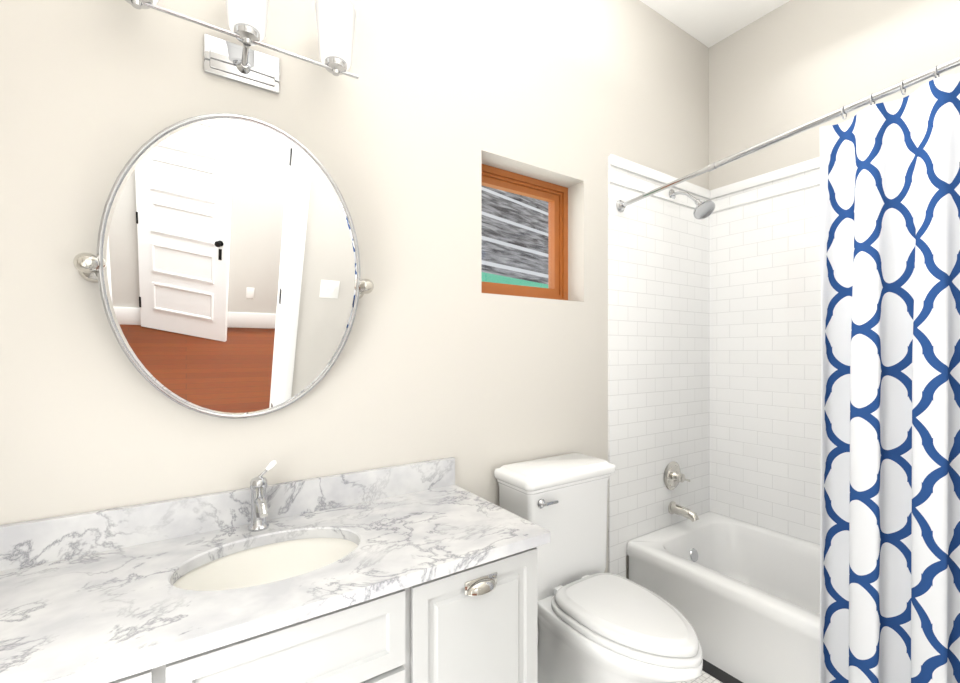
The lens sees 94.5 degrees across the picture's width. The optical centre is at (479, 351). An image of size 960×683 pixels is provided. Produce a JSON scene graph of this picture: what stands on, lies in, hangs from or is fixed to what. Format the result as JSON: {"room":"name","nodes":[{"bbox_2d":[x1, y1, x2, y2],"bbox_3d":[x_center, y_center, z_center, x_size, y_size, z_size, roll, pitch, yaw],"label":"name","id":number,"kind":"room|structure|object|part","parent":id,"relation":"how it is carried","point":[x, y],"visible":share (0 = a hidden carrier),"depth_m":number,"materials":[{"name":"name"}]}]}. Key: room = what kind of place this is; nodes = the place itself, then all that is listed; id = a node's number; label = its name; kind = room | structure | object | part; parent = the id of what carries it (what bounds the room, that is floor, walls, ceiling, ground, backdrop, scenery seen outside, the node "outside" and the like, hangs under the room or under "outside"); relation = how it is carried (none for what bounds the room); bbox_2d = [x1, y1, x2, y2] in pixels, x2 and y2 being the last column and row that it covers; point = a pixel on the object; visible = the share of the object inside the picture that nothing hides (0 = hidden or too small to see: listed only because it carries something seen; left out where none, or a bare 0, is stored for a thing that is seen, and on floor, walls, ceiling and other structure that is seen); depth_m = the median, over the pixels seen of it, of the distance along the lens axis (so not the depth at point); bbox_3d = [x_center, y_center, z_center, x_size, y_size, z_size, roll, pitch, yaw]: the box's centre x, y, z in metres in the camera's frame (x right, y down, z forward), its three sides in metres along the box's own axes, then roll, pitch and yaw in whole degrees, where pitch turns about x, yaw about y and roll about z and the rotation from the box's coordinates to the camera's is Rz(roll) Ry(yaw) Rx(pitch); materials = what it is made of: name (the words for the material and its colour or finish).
{"room":"bathroom","nodes":[
{"label":"bathroom","id":0,"kind":"room"},
{"bbox_2d":[0,0,708,578],"bbox_3d":[-0.084,-0.260,1.875,3.730,3.220,0.220,0,0,-34],"label":"wall","id":1,"kind":"structure","parent":0,"point":[96,96],"depth_m":1.55,"materials":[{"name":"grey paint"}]},
{"bbox_2d":[73,113,373,418],"bbox_3d":[-0.654,-0.210,1.245,0.740,0.813,0.201,0,0,-34],"label":"mirror","id":2,"kind":"object","parent":1,"relation":"attached to","point":[222,268],"visible":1,"depth_m":1.20,"materials":[{"name":"clear glass"}]},
{"bbox_2d":[0,457,454,568],"bbox_3d":[-0.773,0.459,1.272,1.610,0.102,0.022,0,0,-34],"label":"backsplash","id":3,"kind":"structure","parent":1,"relation":"attached to","point":[31,542],"depth_m":1.23,"materials":[{"name":"white stone"}]},
{"bbox_2d":[125,0,358,93],"bbox_3d":[-0.664,-0.931,1.260,0.630,0.261,0.165,0,0,-34],"label":"sconce","id":4,"kind":"object","parent":1,"relation":"attached to","point":[247,25],"visible":1,"depth_m":1.31,"materials":[{"name":"silver metal"}]},
{"bbox_2d":[125,0,152,9],"bbox_3d":[-0.856,-0.879,1.106,0.066,0.036,0.066,0,0,-33],"label":"socket","id":5,"kind":"object","parent":4,"relation":"attached to","point":[138,4],"depth_m":1.11,"materials":[{"name":"silver metal"}]},
{"bbox_3d":[-0.701,-0.855,1.316,0.172,0.080,0.006,0,0,-33],"label":"plate","id":6,"kind":"part","parent":4,"relation":"part of","materials":[{"name":"silver metal"}]},
{"bbox_3d":[-0.676,-0.858,1.278,0.017,0.048,0.090,0,0,-33],"label":"arm","id":7,"kind":"part","parent":4,"relation":"part of"},
{"bbox_3d":[-0.651,-0.980,1.241,0.120,0.165,0.120,0,0,-33],"label":"lamp shade","id":8,"kind":"part","parent":4,"relation":"part of","materials":[{"name":"white glass"}]},
{"bbox_2d":[233,23,260,46],"bbox_3d":[-0.651,-0.879,1.241,0.066,0.036,0.066,0,0,-33],"label":"socket","id":9,"kind":"object","parent":4,"relation":"attached to","point":[249,34],"depth_m":1.23,"materials":[{"name":"silver metal"}]},
{"bbox_2d":[324,56,346,76],"bbox_3d":[-0.447,-0.879,1.377,0.066,0.036,0.066,0,0,-33],"label":"socket","id":10,"kind":"object","parent":4,"relation":"attached to","point":[336,65],"depth_m":1.36,"materials":[{"name":"silver metal"}]},
{"bbox_3d":[-0.447,-0.980,1.377,0.120,0.165,0.120,0,0,-33],"label":"lamp shade","id":11,"kind":"part","parent":4,"relation":"part of","materials":[{"name":"white glass"}]},
{"bbox_2d":[481,163,567,299],"bbox_3d":[0.163,-0.530,2.100,0.588,0.578,0.113,0,0,-34],"label":"window","id":12,"kind":"structure","parent":1,"relation":"in","point":[555,196],"depth_m":2.15,"materials":[{"name":"brown wood"}]},
{"bbox_3d":[0.173,-0.530,2.085,0.452,0.442,0.004,0,0,-33],"label":"glass","id":13,"kind":"part","parent":12,"relation":"part of","materials":[{"name":"glass"}]},
{"bbox_2d":[608,557,625,577],"bbox_3d":[0.695,1.200,2.251,0.123,0.300,0.012,0,0,-34],"label":"tile leg","id":14,"kind":"structure","parent":1,"relation":"attached to","point":[618,567],"depth_m":2.25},
{"bbox_2d":[608,155,709,562],"bbox_3d":[1.027,0.035,2.471,0.920,2.030,0.012,0,0,-34],"label":"tile","id":15,"kind":"structure","parent":1,"relation":"attached to","point":[658,335],"depth_m":2.41,"materials":[{"name":"white tile"}]},
{"bbox_2d":[610,179,695,208],"bbox_3d":[1.026,-0.854,2.459,0.910,0.017,0.007,0,0,-34],"label":"liner","id":16,"kind":"object","parent":15,"relation":"attached to","point":[646,191],"visible":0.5,"depth_m":2.40,"materials":[{"name":"white ceramic"}]},
{"bbox_2d":[610,154,710,198],"bbox_3d":[1.027,-0.957,2.457,0.912,0.054,0.012,0,0,-34],"label":"cap","id":17,"kind":"object","parent":15,"relation":"attached to","point":[634,167],"visible":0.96,"depth_m":2.39,"materials":[{"name":"white ceramic"}]},
{"bbox_2d":[664,461,689,489],"bbox_3d":[1.100,0.695,2.468,0.160,0.160,0.073,0,0,-34],"label":"tub valve","id":18,"kind":"object","parent":15,"relation":"attached to","point":[674,476],"visible":1,"depth_m":2.46,"materials":[{"name":"silver metal"}]},
{"bbox_3d":[1.141,0.708,2.463,0.067,0.036,0.019,0,0,-33],"label":"tub valve lever","id":19,"kind":"part","parent":18,"relation":"part of","materials":[{"name":"silver metal"}]},
{"bbox_2d":[668,501,698,521],"bbox_3d":[1.123,0.878,2.433,0.072,0.077,0.157,0,0,-34],"label":"tub spout","id":20,"kind":"object","parent":15,"relation":"attached to","point":[678,509],"visible":1,"depth_m":2.43,"materials":[{"name":"silver metal"}]},
{"bbox_2d":[669,189,714,218],"bbox_3d":[1.131,-0.810,2.386,0.107,0.210,0.243,0,0,-34],"label":"shower head","id":21,"kind":"object","parent":15,"relation":"attached to","point":[704,209],"visible":1,"depth_m":2.34},
{"bbox_2d":[678,658,742,682],"bbox_3d":[0.360,1.400,1.204,3.730,0.100,1.830,0,0,-34],"label":"floor","id":22,"kind":"structure","parent":0,"point":[711,673],"depth_m":1.85,"materials":[{"name":"tile"}]},
{"bbox_2d":[84,537,549,682],"bbox_3d":[-0.632,0.946,1.039,1.588,0.809,0.566,0,0,-34],"label":"bathroom vanity","id":23,"kind":"object","parent":22,"relation":"on","point":[477,621],"depth_m":1.03,"materials":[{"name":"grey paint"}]},
{"bbox_3d":[-0.860,0.640,0.589,0.685,0.170,0.018,0,0,-33],"label":"drawer","id":24,"kind":"part","parent":23,"relation":"part of","materials":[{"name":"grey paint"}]},
{"bbox_2d":[0,485,549,682],"bbox_3d":[-0.625,0.525,1.048,1.610,0.030,0.558,0,0,-34],"label":"countertop","id":25,"kind":"structure","parent":23,"relation":"on","point":[91,616],"depth_m":0.98,"materials":[{"name":"white stone"}]},
{"bbox_2d":[244,469,271,532],"bbox_3d":[-0.616,0.426,1.248,0.054,0.168,0.143,0,0,-34],"label":"faucet","id":26,"kind":"object","parent":25,"relation":"on","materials":[{"name":"silver metal"}]},
{"bbox_2d":[180,525,359,596],"bbox_3d":[-0.520,0.612,1.121,0.444,0.168,0.300,0,0,-34],"label":"sink","id":27,"kind":"object","parent":25,"relation":"in","point":[211,571],"depth_m":1.23,"materials":[{"name":"white ceramic"}]},
{"bbox_3d":[-0.272,0.982,0.978,0.225,0.487,0.018,0,0,-33],"label":"door","id":28,"kind":"part","parent":23,"relation":"part of","materials":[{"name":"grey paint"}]},
{"bbox_3d":[-0.002,0.890,1.156,0.383,0.670,0.018,0,0,-33],"label":"door","id":29,"kind":"part","parent":23,"relation":"part of","materials":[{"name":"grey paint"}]},
{"bbox_3d":[0.009,0.598,1.139,0.100,0.032,0.024,0,0,-33],"label":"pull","id":30,"kind":"part","parent":23,"relation":"part of","materials":[{"name":"silver metal"}]},
{"bbox_2d":[494,453,702,682],"bbox_3d":[0.458,0.908,1.646,0.492,0.884,0.740,0,0,-34],"label":"toilet","id":31,"kind":"object","parent":22,"relation":"on","point":[596,624],"visible":0.92,"depth_m":1.66,"materials":[{"name":"white ceramic"}]},
{"bbox_3d":[0.236,0.575,1.678,0.036,0.036,0.018,0,0,-33],"label":"lever","id":32,"kind":"part","parent":31,"relation":"part of","materials":[{"name":"silver metal"}]},
{"bbox_3d":[0.268,0.575,1.687,0.077,0.012,0.010,0,0,-33],"label":"lever arm","id":33,"kind":"part","parent":31,"relation":"part of"},
{"bbox_3d":[0.319,0.707,1.856,0.492,0.482,0.236,0,0,-33],"label":"tank","id":34,"kind":"part","parent":31,"relation":"part of","materials":[{"name":"white ceramic"}]},
{"bbox_3d":[0.520,0.905,1.551,0.350,0.038,0.490,0,0,-33],"label":"lid","id":35,"kind":"part","parent":31,"relation":"part of","materials":[{"name":"white plastic"}]},
{"bbox_3d":[0.520,0.937,1.551,0.372,0.022,0.512,0,0,-33],"label":"seat","id":36,"kind":"part","parent":31,"relation":"part of","materials":[{"name":"white plastic"}]},
{"bbox_2d":[627,512,819,682],"bbox_3d":[1.497,1.163,1.861,0.781,0.375,1.522,0,0,-34],"label":"bathtub","id":37,"kind":"object","parent":22,"relation":"on","point":[743,598],"visible":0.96,"depth_m":2.03,"materials":[{"name":"white ceramic"}]},
{"bbox_2d":[640,0,789,47],"bbox_3d":[0.471,-1.920,-0.096,4.980,0.100,4.120,0,0,-34],"label":"ceiling","id":38,"kind":"structure","parent":0,"point":[708,23],"depth_m":2.46,"materials":[{"name":"white paint"}]},
{"bbox_2d":[709,0,959,189],"bbox_3d":[2.546,-0.260,1.145,0.150,3.220,3.900,0,0,-34],"label":"wall","id":39,"kind":"structure","parent":0,"point":[788,66],"depth_m":2.30,"materials":[{"name":"grey paint"}]},
{"bbox_2d":[710,168,820,544],"bbox_3d":[1.833,0.035,2.075,0.012,2.030,1.538,0,0,-34],"label":"tile","id":40,"kind":"structure","parent":39,"relation":"attached to","point":[765,363],"depth_m":2.44,"materials":[{"name":"white tile"}]},
{"bbox_2d":[710,157,819,198],"bbox_3d":[1.820,-0.957,2.074,0.012,0.054,1.526,0,0,-34],"label":"cap","id":41,"kind":"object","parent":40,"relation":"attached to","point":[798,168],"visible":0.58,"depth_m":2.43,"materials":[{"name":"white ceramic"}]},
{"bbox_2d":[713,181,819,212],"bbox_3d":[1.822,-0.854,2.075,0.007,0.017,1.526,0,0,-34],"label":"liner","id":42,"kind":"object","parent":40,"relation":"attached to","point":[770,195],"depth_m":2.43,"materials":[{"name":"white ceramic"}]},
{"bbox_3d":[1.870,0.035,1.186,0.908,2.030,0.012,0,0,-33],"label":"wall tile","id":43,"kind":"structure","parent":0,"visible":0},
{"bbox_2d":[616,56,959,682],"bbox_3d":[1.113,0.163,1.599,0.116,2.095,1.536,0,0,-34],"label":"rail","id":44,"kind":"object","parent":43,"relation":"attached to","point":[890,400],"visible":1,"depth_m":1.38,"materials":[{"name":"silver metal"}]},
{"bbox_2d":[819,56,959,682],"bbox_3d":[1.332,0.197,1.256,0.104,2.025,0.625,0,0,-33],"label":"shower curtain","id":45,"kind":"object","parent":44,"relation":"hanging from","point":[890,172],"depth_m":1.38,"materials":[{"name":"fabric"}]},
{"label":"outside","id":46,"kind":"structure","parent":0,"visible":0},
{"bbox_2d":[481,185,547,287],"bbox_3d":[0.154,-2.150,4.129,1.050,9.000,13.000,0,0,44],"label":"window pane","id":47,"kind":"object","parent":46,"point":[539,231],"depth_m":3.92,"materials":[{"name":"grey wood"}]}
]}

